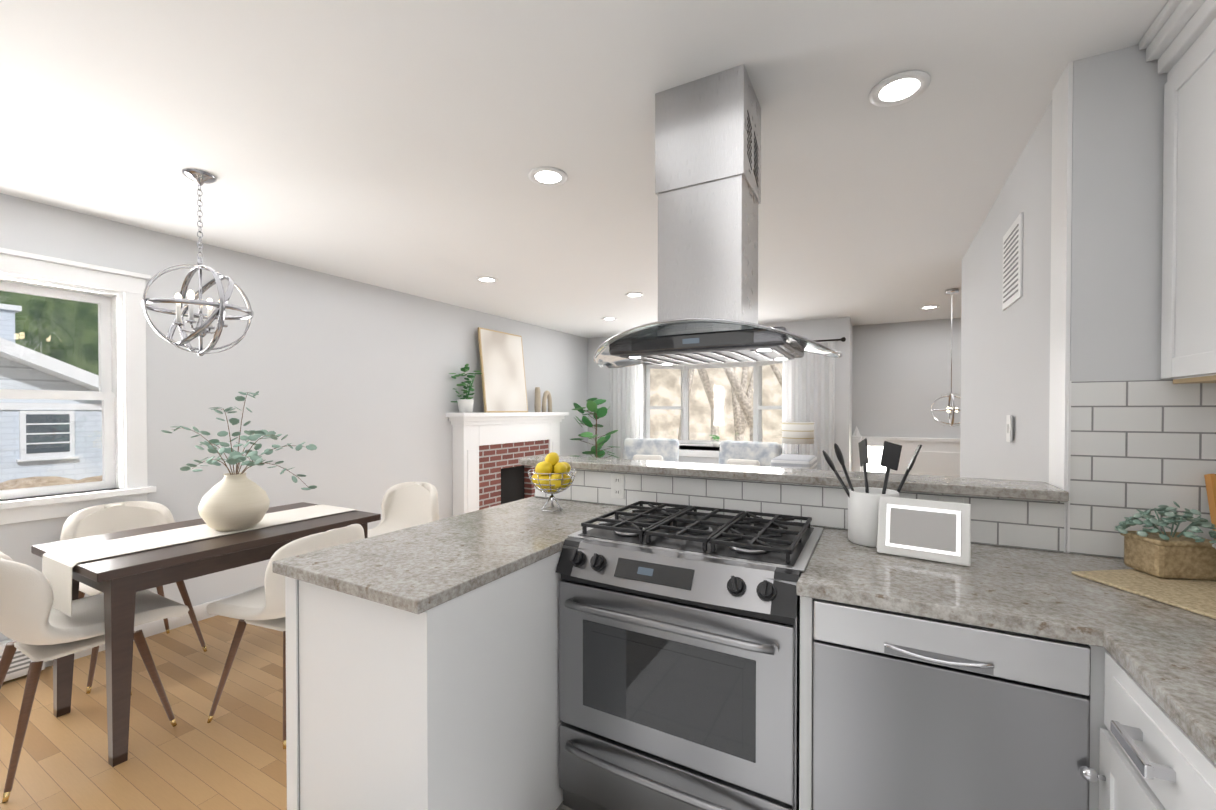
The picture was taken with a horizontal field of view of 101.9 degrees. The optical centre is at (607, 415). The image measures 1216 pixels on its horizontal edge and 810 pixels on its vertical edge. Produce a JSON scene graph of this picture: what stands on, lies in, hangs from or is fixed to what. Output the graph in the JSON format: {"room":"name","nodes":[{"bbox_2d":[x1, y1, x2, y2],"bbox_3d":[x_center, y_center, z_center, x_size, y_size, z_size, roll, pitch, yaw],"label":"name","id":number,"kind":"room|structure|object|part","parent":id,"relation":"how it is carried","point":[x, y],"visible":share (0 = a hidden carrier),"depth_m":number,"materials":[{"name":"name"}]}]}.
{"room":"kitchen","nodes":[
{"label":"kitchen","id":0,"kind":"room"},
{"bbox_2d":[0,615,286,809],"bbox_3d":[0.741,1.379,2.603,6.900,0.100,10.100,0,1,29],"label":"floor","id":1,"kind":"structure","parent":0,"point":[231,755],"depth_m":2.06,"materials":[{"name":"brown wood"}]},
{"bbox_2d":[0,552,188,802],"bbox_3d":[-2.168,0.921,2.044,0.489,0.834,0.555,0,1,29],"label":"dining chair","id":2,"kind":"object","parent":1,"relation":"on","point":[37,627],"visible":0.83,"depth_m":1.83,"materials":[{"name":"beige plastic"}]},
{"bbox_2d":[60,501,206,693],"bbox_3d":[-2.558,0.914,2.661,0.555,0.834,0.489,0,1,29],"label":"dining chair","id":3,"kind":"object","parent":1,"relation":"on","point":[105,518],"visible":0.42,"depth_m":2.74,"materials":[{"name":"beige plastic"}]},
{"bbox_2d":[31,502,380,766],"bbox_3d":[-1.919,0.950,2.499,0.770,0.762,1.170,0,1,29],"label":"dining table","id":4,"kind":"object","parent":1,"relation":"on","point":[119,581],"visible":0.71,"depth_m":2.06,"materials":[{"name":"brown wood"}]},
{"bbox_2d":[42,504,357,616],"bbox_3d":[-1.919,0.665,2.496,0.340,0.206,1.200,0,1,29],"label":"table runner","id":5,"kind":"object","parent":4,"relation":"on","point":[58,565],"visible":0.81,"depth_m":2.14,"materials":[{"name":"beige fabric"}]},
{"bbox_2d":[161,391,316,531],"bbox_3d":[-1.858,0.218,2.512,0.825,0.688,0.443,0,1,25],"label":"vase","id":6,"kind":"object","parent":5,"relation":"on","point":[236,501],"visible":1,"depth_m":2.40,"materials":[{"name":"ceramic"}]},
{"bbox_2d":[206,524,364,748],"bbox_3d":[-1.456,0.918,2.284,0.555,0.834,0.488,0,1,21],"label":"dining chair","id":7,"kind":"object","parent":1,"relation":"on","point":[263,606],"visible":0.44,"depth_m":2.10,"materials":[{"name":"beige plastic"}]},
{"bbox_2d":[368,482,438,537],"bbox_3d":[-1.465,0.907,3.355,0.488,0.834,0.555,0,1,19],"label":"dining chair","id":8,"kind":"object","parent":1,"relation":"on","point":[404,505],"visible":0.4,"depth_m":3.55,"materials":[{"name":"beige plastic"}]},
{"bbox_2d":[446,412,568,515],"bbox_3d":[-0.948,0.631,5.699,0.550,1.330,1.900,0,1,29],"label":"fireplace","id":9,"kind":"object","parent":1,"relation":"on","point":[490,451],"visible":0.58,"depth_m":5.44,"materials":[{"name":"white"}]},
{"bbox_2d":[449,364,481,412],"bbox_3d":[-1.485,-0.283,5.084,0.234,0.509,0.358,0,1,29],"label":"mantel plant","id":10,"kind":"object","parent":9,"relation":"on","point":[465,405],"visible":1,"depth_m":5.06,"materials":[{"name":"green plant"}]},
{"bbox_2d":[478,327,527,412],"bbox_3d":[-1.180,-0.491,5.597,0.120,0.918,0.720,0,1,29],"label":"canvas","id":11,"kind":"object","parent":9,"relation":"on","point":[502,372],"visible":0.93,"depth_m":5.55,"materials":[{"name":"beige fabric"}]},
{"bbox_2d":[534,387,542,411],"bbox_3d":[-0.876,-0.194,6.128,0.079,0.310,0.079,0,1,17],"label":"vase","id":12,"kind":"object","parent":9,"relation":"on","point":[537,404],"depth_m":6.10,"materials":[{"name":"beige ceramic"}]},
{"bbox_2d":[543,391,551,411],"bbox_3d":[-0.779,-0.180,6.305,0.053,0.277,0.186,0,1,29],"label":"vase","id":13,"kind":"object","parent":9,"relation":"on","point":[546,395],"depth_m":6.29,"materials":[{"name":"beige ceramic"}]},
{"bbox_2d":[570,398,618,457],"bbox_3d":[-0.157,0.525,6.655,0.788,1.521,0.763,0,1,29],"label":"fiddle leaf fig","id":14,"kind":"object","parent":1,"relation":"on","point":[598,413],"visible":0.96,"depth_m":6.58,"materials":[{"name":"green plant"}]},
{"bbox_2d":[623,438,678,461],"bbox_3d":[0.475,0.801,6.241,0.780,0.980,0.859,0,1,17],"label":"armchair","id":15,"kind":"object","parent":1,"relation":"on","point":[650,449],"visible":0.17,"depth_m":6.45,"materials":[{"name":"white fabric"}]},
{"bbox_2d":[719,440,781,466],"bbox_3d":[1.505,0.807,5.677,0.780,0.980,0.859,0,1,37],"label":"armchair","id":16,"kind":"object","parent":1,"relation":"on","point":[750,453],"visible":0.12,"depth_m":5.83,"materials":[{"name":"white fabric"}]},
{"bbox_2d":[767,454,816,468],"bbox_3d":[1.201,0.849,4.284,0.985,0.925,1.700,0,1,29],"label":"sofa","id":17,"kind":"object","parent":1,"relation":"on","point":[795,461],"visible":0.1,"depth_m":4.37,"materials":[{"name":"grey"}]},
{"bbox_2d":[852,426,861,471],"bbox_3d":[3.137,0.716,6.220,0.112,1.150,0.120,0,1,29],"label":"newel post","id":18,"kind":"object","parent":1,"relation":"on","point":[856,440],"visible":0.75,"depth_m":6.18,"materials":[{"name":"white"}]},
{"bbox_3d":[2.097,1.004,5.448,0.360,0.590,0.360,0,1,29],"label":"side table","id":19,"kind":"object","parent":1,"relation":"on","visible":0},
{"bbox_2d":[782,422,813,454],"bbox_3d":[2.097,0.391,5.441,0.330,0.635,0.330,0,1,29],"label":"table lamp","id":20,"kind":"object","parent":19,"relation":"on","point":[797,433],"visible":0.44,"depth_m":5.30,"materials":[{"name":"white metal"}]},
{"bbox_2d":[0,193,587,666],"bbox_3d":[-2.461,0.098,3.717,0.200,2.440,9.000,0,1,29],"label":"wall","id":21,"kind":"structure","parent":0,"point":[354,383],"depth_m":3.70,"materials":[{"name":"paint"}]},
{"bbox_2d":[0,639,44,681],"bbox_3d":[-3.230,1.228,2.041,0.070,0.185,1.200,0,1,29],"label":"air vent","id":22,"kind":"object","parent":21,"relation":"in","point":[19,664],"visible":0.21,"depth_m":2.47,"materials":[{"name":"white metal"}]},
{"bbox_2d":[0,247,155,524],"bbox_3d":[-3.162,-0.141,2.368,0.245,1.375,1.455,0,1,29],"label":"window","id":23,"kind":"structure","parent":21,"relation":"in","point":[121,393],"depth_m":2.81,"materials":[{"name":"white wood"}]},
{"bbox_2d":[74,588,255,659],"bbox_3d":[-2.274,1.266,3.843,0.017,0.100,2.780,0,1,29],"label":"baseboard","id":24,"kind":"structure","parent":21,"relation":"attached to","point":[158,626],"depth_m":3.03,"materials":[{"name":"white wood"}]},
{"bbox_2d":[556,802,573,809],"bbox_3d":[-0.266,1.355,0.058,2.620,0.004,4.270,0,1,29],"label":"floor","id":25,"kind":"structure","parent":0,"point":[561,806],"depth_m":1.68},
{"bbox_2d":[285,551,562,809],"bbox_3d":[-0.405,0.900,1.864,0.595,0.876,1.223,0,1,29],"label":"base cabinet","id":26,"kind":"object","parent":25,"relation":"on","point":[452,704],"depth_m":1.36,"materials":[{"name":"white wood"}]},
{"bbox_2d":[272,497,632,613],"bbox_3d":[-0.438,0.445,1.820,0.625,0.034,1.170,0,1,29],"label":"countertop","id":27,"kind":"structure","parent":26,"relation":"on","point":[418,569],"depth_m":1.53,"materials":[{"name":"grey stone"}]},
{"bbox_2d":[528,452,575,511],"bbox_3d":[-0.249,0.294,2.199,0.214,0.257,0.214,0,1,29],"label":"fruit bowl","id":28,"kind":"object","parent":27,"relation":"on","point":[551,476],"visible":1,"depth_m":2.15,"materials":[{"name":"yellow food"}]},
{"bbox_2d":[556,501,823,809],"bbox_3d":[0.298,0.859,1.726,0.776,0.960,0.690,0,1,29],"label":"range","id":29,"kind":"object","parent":25,"relation":"on","point":[679,657],"visible":1,"depth_m":1.48,"materials":[{"name":"silver metal"}]},
{"bbox_2d":[812,598,1090,809],"bbox_3d":[0.905,0.906,1.409,0.532,0.872,0.627,0,1,29],"label":"dishwasher","id":30,"kind":"object","parent":25,"relation":"on","point":[912,712],"visible":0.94,"depth_m":1.13,"materials":[{"name":"silver metal"}]},
{"bbox_2d":[1080,645,1201,809],"bbox_3d":[1.168,0.913,0.640,0.662,0.876,0.524,0,1,29],"label":"base cabinet","id":31,"kind":"object","parent":25,"relation":"on","point":[1137,751],"depth_m":0.89,"materials":[{"name":"white wood"}]},
{"bbox_2d":[1181,747,1215,809],"bbox_3d":[0.960,0.917,0.260,0.662,0.876,0.577,0,1,29],"label":"base cabinet","id":32,"kind":"object","parent":25,"relation":"on","point":[1198,784],"depth_m":0.71,"materials":[{"name":"white wood"}]},
{"bbox_2d":[1000,546,1215,764],"bbox_3d":[0.598,0.468,-0.397,0.673,0.034,4.219,0,1,29],"label":"countertop","id":33,"kind":"structure","parent":32,"relation":"on","point":[1162,653],"depth_m":1.01,"materials":[{"name":"grey stone"}]},
{"bbox_2d":[822,438,921,547],"bbox_3d":[0.905,0.255,1.695,0.296,0.346,0.229,0,1,29],"label":"utensil crock","id":34,"kind":"object","parent":33,"relation":"on","point":[863,505],"visible":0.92,"depth_m":1.62,"materials":[{"name":"white ceramic"}]},
{"bbox_2d":[877,496,970,565],"bbox_3d":[0.957,0.343,1.498,0.235,0.174,0.087,0,1,37],"label":"framed picture","id":35,"kind":"object","parent":33,"relation":"on","point":[939,531],"visible":1,"depth_m":1.47,"materials":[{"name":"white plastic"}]},
{"bbox_2d":[1071,569,1215,618],"bbox_3d":[1.516,0.429,1.198,0.480,0.008,0.340,0,1,-6],"label":"mat","id":36,"kind":"object","parent":33,"relation":"on","point":[1197,596],"visible":0.81,"depth_m":1.22,"materials":[{"name":"beige wicker"}]},
{"bbox_2d":[1115,501,1215,579],"bbox_3d":[1.502,0.326,1.319,0.211,0.193,0.162,0,1,29],"label":"potted plant","id":37,"kind":"object","parent":36,"relation":"on","point":[1157,552],"visible":1,"depth_m":1.28,"materials":[{"name":"brown wicker"}]},
{"bbox_2d":[1204,474,1215,539],"bbox_3d":[1.758,0.294,1.312,0.202,0.263,0.089,0,1,25],"label":"cutting board","id":38,"kind":"object","parent":36,"relation":"on","point":[1210,481],"visible":1,"depth_m":1.36,"materials":[{"name":"brown wood"}]},
{"bbox_2d":[0,0,1168,337],"bbox_3d":[0.741,-1.170,2.575,6.900,0.120,10.100,0,1,29],"label":"ceiling","id":39,"kind":"structure","parent":0,"point":[406,146],"depth_m":1.91,"materials":[{"name":"paint"}]},
{"bbox_2d":[141,168,253,355],"bbox_3d":[-1.880,-0.690,2.272,0.403,0.833,0.403,0,1,29],"label":"pendant chandelier","id":40,"kind":"object","parent":39,"relation":"hanging from","point":[200,178],"visible":1,"depth_m":2.25,"materials":[{"name":"silver metal"}]},
{"bbox_2d":[476,276,497,282],"bbox_3d":[-1.001,-1.122,4.078,0.179,0.006,0.179,0,1,8],"label":"recessed light","id":41,"kind":"object","parent":39,"relation":"in","point":[485,279],"depth_m":4.06,"materials":[{"name":"white"}]},
{"bbox_2d":[529,167,567,185],"bbox_3d":[-0.277,-1.103,2.279,0.179,0.006,0.179,0,1,20],"label":"recessed light","id":42,"kind":"object","parent":39,"relation":"in","point":[545,176],"depth_m":2.27,"materials":[{"name":"white"}]},
{"bbox_2d":[602,317,616,319],"bbox_3d":[0.013,-1.141,5.826,0.179,0.006,0.179,0,1,23],"label":"recessed light","id":43,"kind":"object","parent":39,"relation":"in","point":[605,318],"depth_m":5.80,"materials":[{"name":"white"}]},
{"bbox_2d":[625,292,643,296],"bbox_3d":[0.249,-1.128,4.613,0.179,0.006,0.179,0,1,23],"label":"recessed light","id":44,"kind":"object","parent":39,"relation":"in","point":[632,294],"depth_m":4.59,"materials":[{"name":"white plastic"}]},
{"bbox_2d":[594,64,841,367],"bbox_3d":[0.355,-0.642,1.732,0.847,0.916,0.656,0,1,29],"label":"range hood","id":45,"kind":"object","parent":39,"relation":"attached to","point":[708,161],"visible":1,"depth_m":1.61,"materials":[{"name":"silver metal"}]},
{"bbox_3d":[0.355,-0.239,1.736,0.847,0.109,0.656,0,1,29],"label":"glass","id":46,"kind":"part","parent":45,"relation":"part of","materials":[{"name":"clear glass"}]},
{"bbox_2d":[869,70,930,106],"bbox_3d":[0.979,-1.097,1.659,0.179,0.006,0.179,0,1,23],"label":"recessed light","id":47,"kind":"object","parent":39,"relation":"in","point":[900,88],"depth_m":1.65,"materials":[{"name":"white plastic"}]},
{"bbox_2d":[919,305,939,308],"bbox_3d":[3.372,-1.134,5.171,0.179,0.006,0.179,0,1,23],"label":"recessed light","id":48,"kind":"object","parent":39,"relation":"in","point":[930,306],"depth_m":5.17,"materials":[{"name":"white"}]},
{"bbox_2d":[931,288,960,426],"bbox_3d":[3.089,-0.514,4.432,0.303,1.230,0.303,0,1,29],"label":"globe pendant light","id":49,"kind":"object","parent":39,"relation":"hanging from","point":[950,395],"visible":0.81,"depth_m":4.43,"materials":[{"name":"silver metal"}]},
{"bbox_2d":[588,317,851,470],"bbox_3d":[1.210,0.065,6.722,3.750,2.440,0.200,0,1,29],"label":"wall","id":50,"kind":"structure","parent":0,"point":[831,328],"depth_m":5.92,"materials":[{"name":"paint"}]},
{"bbox_2d":[813,337,845,341],"bbox_3d":[1.339,-0.882,6.459,3.213,0.056,0.116,0,1,29],"label":"curtain rod","id":51,"kind":"object","parent":50,"relation":"attached to","point":[842,339],"visible":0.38,"depth_m":5.71,"materials":[{"name":"brown metal"}]},
{"bbox_2d":[610,365,637,458],"bbox_3d":[0.224,0.187,7.047,0.450,2.110,0.086,0,1,29],"label":"curtain","id":52,"kind":"object","parent":51,"relation":"hanging from","point":[624,401],"visible":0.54,"depth_m":7.05,"materials":[{"name":"white fabric"}]},
{"bbox_2d":[782,342,834,469],"bbox_3d":[2.377,0.200,5.867,0.580,2.110,0.088,0,1,29],"label":"curtain","id":53,"kind":"object","parent":51,"relation":"hanging from","point":[808,387],"visible":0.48,"depth_m":5.83,"materials":[{"name":"white fabric"}]},
{"bbox_2d":[540,497,1057,551],"bbox_3d":[0.565,0.797,2.111,2.057,1.075,0.140,0,1,29],"label":"wall","id":54,"kind":"structure","parent":0,"point":[847,529],"depth_m":1.65,"materials":[{"name":"paint"}]},
{"bbox_2d":[520,455,1068,501],"bbox_3d":[0.535,0.242,2.119,2.121,0.032,0.245,0,1,29],"label":"bar","id":55,"kind":"object","parent":54,"relation":"on","point":[1022,489],"visible":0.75,"depth_m":1.88,"materials":[{"name":"grey stone"}]},
{"bbox_2d":[535,380,1215,557],"bbox_3d":[0.766,0.157,1.908,2.599,0.536,0.010,0,1,29],"label":"tile backsplash","id":56,"kind":"structure","parent":54,"relation":"attached to","point":[1140,445],"depth_m":1.51,"materials":[{"name":"white tile"}]},
{"bbox_2d":[611,473,623,498],"bbox_3d":[0.044,0.330,2.298,0.070,0.115,0.008,0,1,29],"label":"outlet","id":57,"kind":"object","parent":56,"relation":"attached to","point":[617,485],"visible":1,"depth_m":2.30,"materials":[{"name":"white plastic"}]},
{"bbox_2d":[939,496,963,502],"bbox_3d":[1.172,0.337,1.681,0.070,0.115,0.005,0,1,29],"label":"outlet","id":58,"kind":"object","parent":56,"relation":"attached to","point":[951,499],"visible":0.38,"depth_m":1.68,"materials":[{"name":"white plastic"}]},
{"bbox_2d":[852,326,855,356],"bbox_3d":[2.967,0.071,6.152,0.120,2.440,0.450,0,1,29],"label":"wall","id":59,"kind":"structure","parent":0,"point":[853,327],"depth_m":6.33,"materials":[{"name":"paint"}]},
{"bbox_2d":[852,318,960,438],"bbox_3d":[4.427,0.076,5.757,3.060,2.440,0.200,0,1,29],"label":"wall","id":60,"kind":"structure","parent":0,"point":[892,379],"depth_m":6.05,"materials":[{"name":"paint"}]},
{"bbox_2d":[861,436,959,476],"bbox_3d":[4.424,0.787,5.623,2.950,1.020,0.049,0,1,29],"label":"wainscot","id":61,"kind":"structure","parent":60,"relation":"attached to","point":[938,456],"depth_m":5.95,"materials":[{"name":"white"}]},
{"bbox_2d":[960,44,1172,558],"bbox_3d":[2.237,0.111,2.437,0.530,2.440,2.330,0,1,29],"label":"wall","id":62,"kind":"structure","parent":0,"point":[1117,206],"depth_m":1.53,"materials":[{"name":"paint"}]},
{"bbox_2d":[1006,415,1011,441],"bbox_3d":[1.780,0.059,2.190,0.010,0.120,0.070,0,1,29],"label":"light switch","id":63,"kind":"object","parent":62,"relation":"attached to","point":[1008,428],"visible":1,"depth_m":2.17,"materials":[{"name":"white plastic"}]},
{"bbox_2d":[1002,212,1022,310],"bbox_3d":[1.802,-0.671,2.199,0.012,0.350,0.330,0,1,29],"label":"air vent","id":64,"kind":"object","parent":62,"relation":"in","point":[1012,292],"visible":0.98,"depth_m":2.16,"materials":[{"name":"white"}]},
{"bbox_2d":[1049,61,1072,552],"bbox_3d":[1.477,0.120,1.615,0.011,2.440,0.160,0,1,29],"label":"trim","id":65,"kind":"structure","parent":62,"relation":"attached to","point":[1061,200],"depth_m":1.59,"materials":[{"name":"white"}]},
{"bbox_2d":[1158,0,1215,383],"bbox_3d":[1.522,-0.540,0.928,0.335,0.885,0.965,0,1,29],"label":"upper cabinet","id":66,"kind":"object","parent":62,"relation":"attached to","point":[1188,317],"depth_m":1.31,"materials":[{"name":"white painted wood"},{"name":"light wood underside"}]},
{"bbox_3d":[1.522,0.063,6.927,2.000,2.440,0.460,0,1,29],"label":"wall","id":67,"kind":"structure","parent":0,"visible":0},
{"bbox_2d":[638,360,781,457],"bbox_3d":[1.472,-0.136,6.833,2.180,1.380,0.690,0,1,29],"label":"window","id":68,"kind":"structure","parent":67,"relation":"in","point":[644,407],"depth_m":7.09,"materials":[{"name":"white painted wood"}]},
{"bbox_2d":[709,435,719,446],"bbox_3d":[1.437,0.344,6.606,0.146,0.163,0.111,0,1,29],"label":"plant","id":69,"kind":"object","parent":68,"relation":"on","point":[716,444],"visible":1,"depth_m":6.57,"materials":[{"name":"green plant"}]},
{"label":"outside","id":70,"kind":"structure","parent":0,"visible":0},
{"bbox_2d":[0,291,781,489],"bbox_3d":[-0.947,-3.356,10.605,70.000,13.200,75.000,0,1,29],"label":"scenery","id":71,"kind":"structure","parent":70,"point":[76,406],"depth_m":10.15,"materials":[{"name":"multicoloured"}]}
]}

